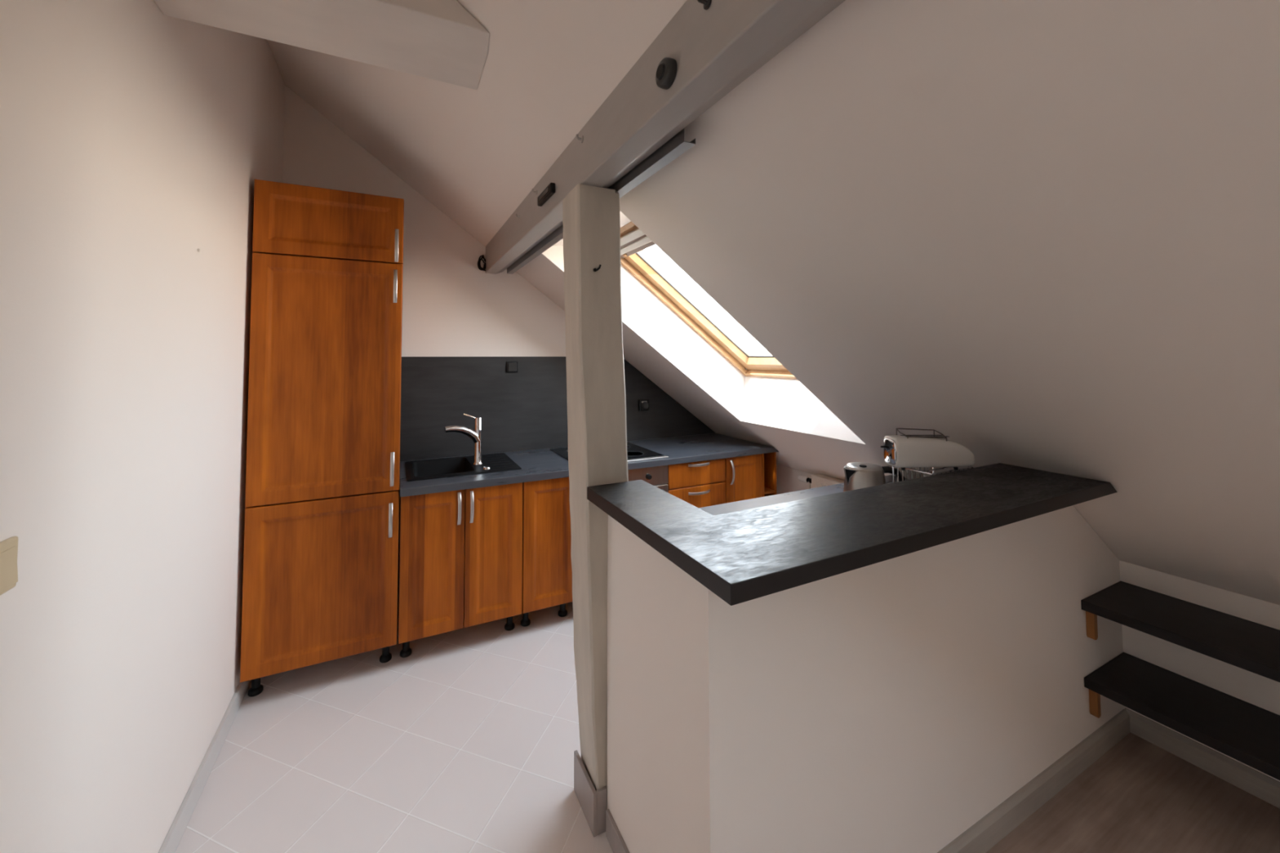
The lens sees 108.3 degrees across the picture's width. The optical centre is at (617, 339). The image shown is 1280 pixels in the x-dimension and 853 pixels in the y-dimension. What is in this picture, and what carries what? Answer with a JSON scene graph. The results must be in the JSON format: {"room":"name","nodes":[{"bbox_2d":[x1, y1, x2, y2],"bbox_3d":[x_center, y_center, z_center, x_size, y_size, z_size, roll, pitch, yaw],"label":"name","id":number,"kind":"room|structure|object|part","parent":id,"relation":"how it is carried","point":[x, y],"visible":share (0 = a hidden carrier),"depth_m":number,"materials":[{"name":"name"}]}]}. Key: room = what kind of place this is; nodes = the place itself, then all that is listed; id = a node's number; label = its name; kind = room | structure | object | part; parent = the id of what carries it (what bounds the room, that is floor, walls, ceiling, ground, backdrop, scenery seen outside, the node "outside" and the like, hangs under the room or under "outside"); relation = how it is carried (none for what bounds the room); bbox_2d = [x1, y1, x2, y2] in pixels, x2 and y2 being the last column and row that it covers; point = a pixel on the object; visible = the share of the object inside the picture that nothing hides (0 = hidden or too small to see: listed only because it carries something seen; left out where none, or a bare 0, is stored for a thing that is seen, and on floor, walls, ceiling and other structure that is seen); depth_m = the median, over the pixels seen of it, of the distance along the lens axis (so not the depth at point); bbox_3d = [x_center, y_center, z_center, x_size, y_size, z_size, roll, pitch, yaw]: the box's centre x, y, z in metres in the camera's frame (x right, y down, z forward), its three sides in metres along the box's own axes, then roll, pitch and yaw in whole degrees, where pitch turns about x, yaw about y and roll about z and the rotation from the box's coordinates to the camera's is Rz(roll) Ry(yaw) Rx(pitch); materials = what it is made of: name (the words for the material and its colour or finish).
{"room":"attic kitchen","nodes":[
{"label":"attic kitchen","id":0,"kind":"room"},
{"bbox_2d":[0,0,284,852],"bbox_3d":[-0.469,-0.089,-0.527,0.120,3.140,7.150,1,-2,-26],"label":"wall","id":1,"kind":"structure","parent":0,"point":[135,138],"depth_m":1.10,"materials":[{"name":"white paint"}]},
{"bbox_2d":[0,536,17,595],"bbox_3d":[-1.018,0.382,0.760,0.016,0.087,0.085,1,-2,-26],"label":"light switch","id":2,"kind":"object","parent":1,"relation":"attached to","point":[8,547],"visible":1,"depth_m":0.78,"materials":[{"name":"beige plastic"}]},
{"bbox_2d":[158,680,251,852],"bbox_3d":[-0.405,1.440,-0.560,0.014,0.080,6.840,1,-2,-26],"label":"baseboard","id":3,"kind":"structure","parent":1,"relation":"attached to","point":[171,843],"depth_m":1.60,"materials":[{"name":"grey tile"}]},
{"bbox_2d":[154,0,489,89],"bbox_3d":[-0.807,-1.020,1.320,0.836,0.260,0.305,1,-2,-26],"label":"beam","id":4,"kind":"structure","parent":1,"relation":"attached to","point":[439,40],"depth_m":1.33,"materials":[{"name":"paint"}]},
{"bbox_2d":[282,84,709,462],"bbox_3d":[-0.396,0.102,3.368,3.382,3.052,0.140,1,-2,-26],"label":"wall","id":5,"kind":"structure","parent":0,"point":[451,307],"depth_m":2.94,"materials":[{"name":"white paint"}]},
{"bbox_2d":[400,356,715,461],"bbox_3d":[-0.255,0.445,3.338,2.376,0.636,0.011,1,-2,-26],"label":"backsplash","id":6,"kind":"structure","parent":5,"relation":"attached to","point":[526,409],"depth_m":3.08,"materials":[{"name":"stone"}]},
{"bbox_2d":[506,361,518,373],"bbox_3d":[-0.705,0.188,3.115,0.080,0.076,0.020,1,-2,-26],"label":"wall socket","id":7,"kind":"object","parent":6,"relation":"attached to","point":[511,366],"visible":1,"depth_m":3.11,"materials":[{"name":"black plastic"}]},
{"bbox_2d":[639,399,648,410],"bbox_3d":[0.209,0.505,3.535,0.085,0.087,0.030,1,-2,-26],"label":"wall socket","id":8,"kind":"object","parent":6,"relation":"attached to","point":[643,403],"visible":1,"depth_m":3.52,"materials":[{"name":"black plastic"}]},
{"bbox_2d":[175,601,1279,852],"bbox_3d":[1.045,1.555,0.136,3.550,0.100,7.150,1,-2,-26],"label":"floor","id":9,"kind":"structure","parent":0,"point":[466,742],"depth_m":1.65,"materials":[{"name":"white tile"}]},
{"bbox_2d":[240,178,404,697],"bbox_3d":[-1.450,0.450,2.378,0.601,2.284,0.630,1,-2,-26],"label":"tall cabinet","id":10,"kind":"object","parent":9,"relation":"on","point":[321,554],"visible":1,"depth_m":2.12,"materials":[{"name":"brown wood"}]},
{"bbox_3d":[-1.616,1.518,2.069,0.060,0.125,0.060,1,-2,-26],"label":"leg","id":11,"kind":"part","parent":10,"relation":"part of","materials":[{"name":"black plastic"}]},
{"bbox_3d":[-1.330,1.096,2.105,0.598,0.726,0.019,1,-2,-26],"label":"door","id":12,"kind":"part","parent":10,"relation":"part of","materials":[{"name":"brown wood"}]},
{"bbox_3d":[-1.331,0.177,2.140,0.598,1.102,0.019,1,-2,-26],"label":"door","id":13,"kind":"part","parent":10,"relation":"part of","materials":[{"name":"brown wood"}]},
{"bbox_3d":[-1.332,-0.540,2.167,0.598,0.322,0.019,1,-2,-26],"label":"door","id":14,"kind":"part","parent":10,"relation":"part of","materials":[{"name":"brown wood"}]},
{"bbox_3d":[-1.147,1.526,2.293,0.060,0.125,0.060,1,-2,-26],"label":"leg","id":15,"kind":"part","parent":10,"relation":"part of","materials":[{"name":"black plastic"}]},
{"bbox_3d":[-1.081,0.869,2.207,0.016,0.163,0.030,1,-2,-26],"label":"handle","id":16,"kind":"part","parent":10,"relation":"part of","materials":[{"name":"silver metal"}]},
{"bbox_3d":[-1.079,0.627,2.217,0.016,0.163,0.030,1,-2,-26],"label":"handle","id":17,"kind":"part","parent":10,"relation":"part of","materials":[{"name":"silver metal"}]},
{"bbox_3d":[-1.080,-0.259,2.251,0.016,0.163,0.030,1,-2,-26],"label":"handle","id":18,"kind":"part","parent":10,"relation":"part of","materials":[{"name":"silver metal"}]},
{"bbox_3d":[-1.077,-0.460,2.259,0.016,0.163,0.030,1,-2,-26],"label":"handle","id":19,"kind":"part","parent":10,"relation":"part of","materials":[{"name":"silver metal"}]},
{"bbox_2d":[397,482,522,657],"bbox_3d":[-0.902,1.188,2.613,0.600,0.824,0.630,1,-2,-26],"label":"base cabinet","id":20,"kind":"object","parent":9,"relation":"on","point":[460,559],"visible":0.98,"depth_m":2.35,"materials":[{"name":"brown wood"}]},
{"bbox_3d":[-1.065,1.528,2.333,0.060,0.125,0.060,1,-2,-26],"label":"leg","id":21,"kind":"part","parent":20,"relation":"part of","materials":[{"name":"black plastic"}]},
{"bbox_3d":[-0.918,1.117,2.302,0.297,0.700,0.019,1,-2,-26],"label":"door","id":22,"kind":"part","parent":20,"relation":"part of","materials":[{"name":"brown wood"}]},
{"bbox_3d":[-0.799,0.863,2.342,0.016,0.163,0.030,1,-2,-26],"label":"handle","id":23,"kind":"part","parent":20,"relation":"part of","materials":[{"name":"silver metal"}]},
{"bbox_3d":[-0.744,0.864,2.369,0.016,0.163,0.030,1,-2,-26],"label":"handle","id":24,"kind":"part","parent":20,"relation":"part of","materials":[{"name":"silver metal"}]},
{"bbox_3d":[-0.647,1.121,2.431,0.297,0.700,0.019,1,-2,-26],"label":"door","id":25,"kind":"part","parent":20,"relation":"part of","materials":[{"name":"brown wood"}]},
{"bbox_3d":[-0.594,1.536,2.558,0.060,0.125,0.060,1,-2,-26],"label":"leg","id":26,"kind":"part","parent":20,"relation":"part of","materials":[{"name":"black plastic"}]},
{"bbox_2d":[399,433,778,497],"bbox_3d":[-0.088,0.771,3.038,2.429,0.038,0.649,1,-2,-26],"label":"countertop","id":27,"kind":"structure","parent":20,"relation":"on","point":[538,464],"depth_m":2.87,"materials":[{"name":"stone"}]},
{"bbox_2d":[404,453,521,499],"bbox_3d":[-0.907,0.814,2.695,0.593,0.182,0.473,1,-2,-26],"label":"sink","id":28,"kind":"object","parent":27,"relation":"in","point":[417,470],"visible":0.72,"depth_m":2.79,"materials":[{"name":"black"}]},
{"bbox_3d":[-0.734,0.725,2.605,0.042,0.012,0.042,1,-2,-26],"label":"waste knob","id":29,"kind":"part","parent":28,"relation":"part of","materials":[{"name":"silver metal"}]},
{"bbox_2d":[444,413,483,465],"bbox_3d":[-0.888,0.582,2.681,0.221,0.303,0.058,1,-3,-33],"label":"faucet","id":30,"kind":"object","parent":27,"relation":"on","point":[476,434],"visible":1,"depth_m":2.70,"materials":[{"name":"silver metal"}]},
{"bbox_3d":[-0.892,0.551,2.677,0.209,0.114,0.048,1,-3,-35],"label":"spout","id":31,"kind":"part","parent":30,"relation":"part of","materials":[{"name":"silver metal"}]},
{"bbox_2d":[550,441,668,462],"bbox_3d":[-0.068,0.748,3.037,0.602,0.007,0.560,1,-2,-26],"label":"cooktop","id":32,"kind":"object","parent":27,"relation":"in","point":[634,452],"visible":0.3,"depth_m":3.01,"materials":[{"name":"black glass"}]},
{"bbox_3d":[0.045,0.739,2.800,0.602,0.007,0.036,1,-2,-26],"label":"steel trim","id":33,"kind":"part","parent":32,"relation":"part of","materials":[{"name":"silver metal"}]},
{"bbox_2d":[520,476,572,626],"bbox_3d":[-0.487,1.195,2.811,0.313,0.824,0.630,1,-2,-26],"label":"base cabinet","id":34,"kind":"object","parent":9,"relation":"on","point":[547,570],"visible":0.69,"depth_m":2.56,"materials":[{"name":"brown wood"}]},
{"bbox_3d":[-0.514,1.537,2.596,0.060,0.125,0.060,1,-2,-26],"label":"leg","id":35,"kind":"part","parent":34,"relation":"part of","materials":[{"name":"black plastic"}]},
{"bbox_3d":[-0.317,1.540,2.691,0.060,0.125,0.060,1,-2,-26],"label":"leg","id":36,"kind":"part","parent":34,"relation":"part of","materials":[{"name":"black plastic"}]},
{"bbox_2d":[562,183,628,837],"bbox_3d":[-0.067,0.532,1.575,0.215,2.054,0.191,1,-2,-26],"label":"timber post","id":37,"kind":"object","parent":9,"relation":"on","point":[596,396],"visible":0.79,"depth_m":1.50,"materials":[{"name":"paint"}]},
{"bbox_3d":[-0.091,1.494,1.534,0.046,0.130,0.178,1,-2,-26],"label":"skirting","id":38,"kind":"part","parent":37,"relation":"part of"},
{"bbox_2d":[593,264,600,271],"bbox_3d":[-0.066,-0.228,1.491,0.016,0.021,0.037,1,-3,-34],"label":"nail","id":39,"kind":"object","parent":37,"relation":"attached to","point":[595,269],"visible":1,"depth_m":1.49,"materials":[{"name":"black metal"}]},
{"bbox_2d":[484,0,844,274],"bbox_3d":[0.653,-0.645,0.026,0.120,0.179,6.839,1,-2,-26],"label":"roof beam","id":40,"kind":"structure","parent":37,"relation":"on","point":[715,49],"depth_m":1.06,"materials":[{"name":"paint"}]},
{"bbox_2d":[477,254,485,271],"bbox_3d":[-0.890,-0.502,3.051,0.056,0.112,0.048,0,-2,-5],"label":"cable bundle","id":41,"kind":"object","parent":40,"relation":"attached to","point":[480,268],"visible":0.98,"depth_m":3.04,"materials":[{"name":"black plastic"}]},
{"bbox_2d":[537,182,555,206],"bbox_3d":[-0.278,-0.562,1.802,0.020,0.038,0.180,1,-2,-26],"label":"box","id":42,"kind":"object","parent":40,"relation":"attached to","point":[549,190],"visible":1,"depth_m":1.77,"materials":[{"name":"black plastic"}]},
{"bbox_2d":[576,133,583,142],"bbox_3d":[-0.121,-0.641,1.478,0.021,0.023,0.023,1,-2,-26],"label":"hook","id":43,"kind":"object","parent":40,"relation":"attached to","point":[581,139],"visible":1,"depth_m":1.47,"materials":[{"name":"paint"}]},
{"bbox_2d":[506,128,695,274],"bbox_3d":[-0.260,-0.482,2.110,0.036,0.036,2.065,1,-2,-26],"label":"rail","id":44,"kind":"object","parent":40,"relation":"attached to","point":[677,145],"visible":0.85,"depth_m":1.41,"materials":[{"name":"grey metal"}]},
{"bbox_2d":[655,57,677,89],"bbox_3d":[0.103,-0.577,1.001,0.026,0.060,0.060,1,-2,-26],"label":"bolt","id":45,"kind":"object","parent":40,"relation":"attached to","point":[666,71],"visible":1,"depth_m":0.98,"materials":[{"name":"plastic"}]},
{"bbox_2d":[697,0,711,9],"bbox_3d":[0.162,-0.644,0.879,0.027,0.023,0.023,1,-2,-26],"label":"hook","id":46,"kind":"object","parent":40,"relation":"attached to","point":[706,3],"visible":1,"depth_m":0.88,"materials":[{"name":"grey metal"}]},
{"bbox_2d":[627,465,668,492],"bbox_3d":[-0.064,1.202,2.994,0.600,0.824,0.626,1,-2,-26],"label":"oven","id":47,"kind":"object","parent":9,"relation":"on","point":[657,476],"visible":0.14,"depth_m":2.85,"materials":[{"name":"grey metal"}]},
{"bbox_3d":[0.196,0.842,2.822,0.033,0.033,0.024,1,-2,-26],"label":"knob","id":48,"kind":"part","parent":47,"relation":"part of","materials":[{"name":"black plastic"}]},
{"bbox_3d":[0.046,1.147,2.764,0.598,0.485,0.021,1,-2,-26],"label":"door","id":49,"kind":"part","parent":47,"relation":"part of","materials":[{"name":"metal"}]},
{"bbox_2d":[666,457,725,507],"bbox_3d":[0.403,1.210,3.237,0.449,0.824,0.630,1,-2,-26],"label":"base cabinet","id":50,"kind":"object","parent":9,"relation":"on","point":[700,484],"visible":0.23,"depth_m":2.99,"materials":[{"name":"brown wood"}]},
{"bbox_3d":[0.521,0.870,3.001,0.446,0.157,0.019,1,-2,-26],"label":"drawer","id":51,"kind":"part","parent":50,"relation":"part of","materials":[{"name":"brown wood"}]},
{"bbox_3d":[0.522,1.035,2.995,0.446,0.166,0.019,1,-2,-26],"label":"drawer","id":52,"kind":"part","parent":50,"relation":"part of","materials":[{"name":"brown wood"}]},
{"bbox_3d":[0.537,0.811,2.985,0.168,0.016,0.030,1,-2,-26],"label":"handle","id":53,"kind":"part","parent":50,"relation":"part of","materials":[{"name":"silver metal"}]},
{"bbox_3d":[0.537,0.990,2.978,0.168,0.016,0.030,1,-2,-26],"label":"handle","id":54,"kind":"part","parent":50,"relation":"part of","materials":[{"name":"silver metal"}]},
{"bbox_2d":[724,453,762,503],"bbox_3d":[0.748,1.216,3.403,0.313,0.824,0.630,1,-2,-26],"label":"base cabinet","id":55,"kind":"object","parent":9,"relation":"on","point":[743,473],"visible":0.1,"depth_m":3.16,"materials":[{"name":"brown wood"}]},
{"bbox_3d":[0.773,0.896,3.095,0.016,0.163,0.030,1,-2,-26],"label":"handle","id":56,"kind":"part","parent":55,"relation":"part of","materials":[{"name":"silver metal"}]},
{"bbox_2d":[761,452,776,497],"bbox_3d":[0.948,1.220,3.505,0.130,0.824,0.578,1,-2,-26],"label":"open shelf unit","id":57,"kind":"object","parent":9,"relation":"on","point":[768,460],"visible":0.02,"depth_m":3.30,"materials":[{"name":"brown wood"}]},
{"bbox_3d":[0.950,1.089,3.506,0.098,0.016,0.566,1,-2,-26],"label":"shelf","id":58,"kind":"part","parent":57,"relation":"part of","materials":[{"name":"brown wood"}]},
{"bbox_3d":[0.668,1.153,1.711,1.197,0.824,0.637,1,-2,-26],"label":"base cabinet","id":59,"kind":"object","parent":9,"relation":"on","visible":0},
{"bbox_2d":[698,475,910,515],"bbox_3d":[0.882,0.725,1.834,1.720,0.038,0.667,1,-2,-26],"label":"countertop","id":60,"kind":"structure","parent":59,"relation":"on","point":[731,507],"depth_m":2.06,"materials":[{"name":"stone"}]},
{"bbox_2d":[843,462,905,491],"bbox_3d":[0.995,0.599,1.826,0.212,0.213,0.175,1,-2,-26],"label":"electric kettle","id":61,"kind":"object","parent":60,"relation":"on","point":[858,475],"visible":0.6,"depth_m":1.78,"materials":[{"name":"silver metal"}]},
{"bbox_3d":[0.907,0.540,1.812,0.040,0.074,0.083,0,-2,-9],"label":"spout","id":62,"kind":"part","parent":61,"relation":"part of","materials":[{"name":"silver metal"}]},
{"bbox_3d":[0.976,0.502,1.825,0.126,0.012,0.126,1,-2,-26],"label":"lid","id":63,"kind":"part","parent":61,"relation":"part of","materials":[{"name":"silver metal"}]},
{"bbox_3d":[1.077,0.587,1.807,0.090,0.176,0.034,0,-2,8],"label":"handle","id":64,"kind":"part","parent":61,"relation":"part of","materials":[{"name":"black plastic"}]},
{"bbox_2d":[880,427,974,470],"bbox_3d":[1.130,0.400,1.686,0.320,0.141,0.088,0,-2,-1],"label":"toaster","id":65,"kind":"object","parent":60,"relation":"on","point":[903,451],"visible":1,"depth_m":1.65,"materials":[{"name":"white metal"}]},
{"bbox_3d":[0.993,0.408,1.684,0.005,0.091,0.072,0,-2,-1],"label":"panel","id":66,"kind":"part","parent":65,"relation":"part of","materials":[{"name":"silver metal"}]},
{"bbox_2d":[892,466,973,482],"bbox_3d":[1.180,0.587,1.725,0.252,0.227,0.147,1,-2,-26],"label":"dish rack","id":67,"kind":"object","parent":60,"relation":"on","point":[924,472],"visible":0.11,"depth_m":1.71,"materials":[{"name":"silver metal"}]},
{"bbox_3d":[1.179,0.476,1.729,0.245,0.006,0.076,1,-2,-26],"label":"rail","id":68,"kind":"part","parent":67,"relation":"part of","materials":[{"name":"silver metal"}]},
{"bbox_2d":[266,0,1279,604],"bbox_3d":[1.141,-0.522,0.262,3.771,2.893,7.150,1,-2,-26],"label":"ceiling","id":69,"kind":"structure","parent":0,"point":[1044,235],"depth_m":1.15,"materials":[{"name":"white paint"}]},
{"bbox_2d":[620,221,796,378],"bbox_3d":[0.619,-0.226,2.583,1.199,0.921,0.941,1,-2,-26],"label":"window","id":70,"kind":"structure","parent":69,"relation":"attached to","point":[633,257],"depth_m":2.92,"materials":[{"name":"brown wood"}]},
{"bbox_2d":[607,505,1130,852],"bbox_3d":[1.009,1.038,1.674,2.064,1.050,0.555,1,-2,-26],"label":"wall","id":71,"kind":"structure","parent":0,"point":[891,705],"depth_m":1.28,"materials":[{"name":"white paint"}]},
{"bbox_2d":[605,808,629,852],"bbox_3d":[0.083,1.507,1.213,0.011,0.080,0.525,1,-2,-26],"label":"baseboard","id":72,"kind":"structure","parent":71,"relation":"attached to","point":[617,844],"depth_m":1.40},
{"bbox_2d":[586,462,1117,605],"bbox_3d":[0.775,0.485,1.488,1.599,0.038,0.694,1,-2,-26],"label":"countertop","id":73,"kind":"structure","parent":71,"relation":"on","point":[743,556],"depth_m":1.16,"materials":[{"name":"laminate"}]},
{"bbox_2d":[776,463,1279,782],"bbox_3d":[2.585,1.198,0.883,0.100,0.666,6.840,1,-2,-26],"label":"wall","id":74,"kind":"structure","parent":0,"point":[1259,691],"depth_m":1.70,"materials":[{"name":"white paint"}]},
{"bbox_2d":[798,473,844,488],"bbox_3d":[1.479,1.262,2.930,0.124,0.694,0.769,1,-2,-26],"label":"radiator","id":75,"kind":"object","parent":74,"relation":"attached to","point":[819,480],"visible":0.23,"depth_m":3.09,"materials":[{"name":"white metal"}]},
{"bbox_3d":[1.492,1.195,2.864,0.080,0.565,0.635,1,-2,-26],"label":"panel","id":76,"kind":"part","parent":75,"relation":"part of","materials":[{"name":"beige ceramic"}]},
{"bbox_2d":[1080,581,1279,682],"bbox_3d":[2.285,1.025,0.999,0.345,0.146,1.796,1,-2,-26],"label":"wall shelf","id":77,"kind":"object","parent":74,"relation":"attached to","point":[1251,646],"visible":1,"depth_m":1.58,"materials":[{"name":"laminate"}]},
{"bbox_2d":[1084,652,1279,780],"bbox_3d":[2.285,1.308,0.988,0.345,0.146,1.796,1,-2,-26],"label":"wall shelf","id":78,"kind":"object","parent":74,"relation":"attached to","point":[1247,733],"visible":1,"depth_m":1.58,"materials":[{"name":"laminate"}]},
{"bbox_2d":[1124,707,1279,808],"bbox_3d":[3.029,1.451,-0.186,0.016,0.080,4.547,1,-2,-26],"label":"baseboard","id":79,"kind":"structure","parent":74,"relation":"attached to","point":[1267,788],"depth_m":1.67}
]}

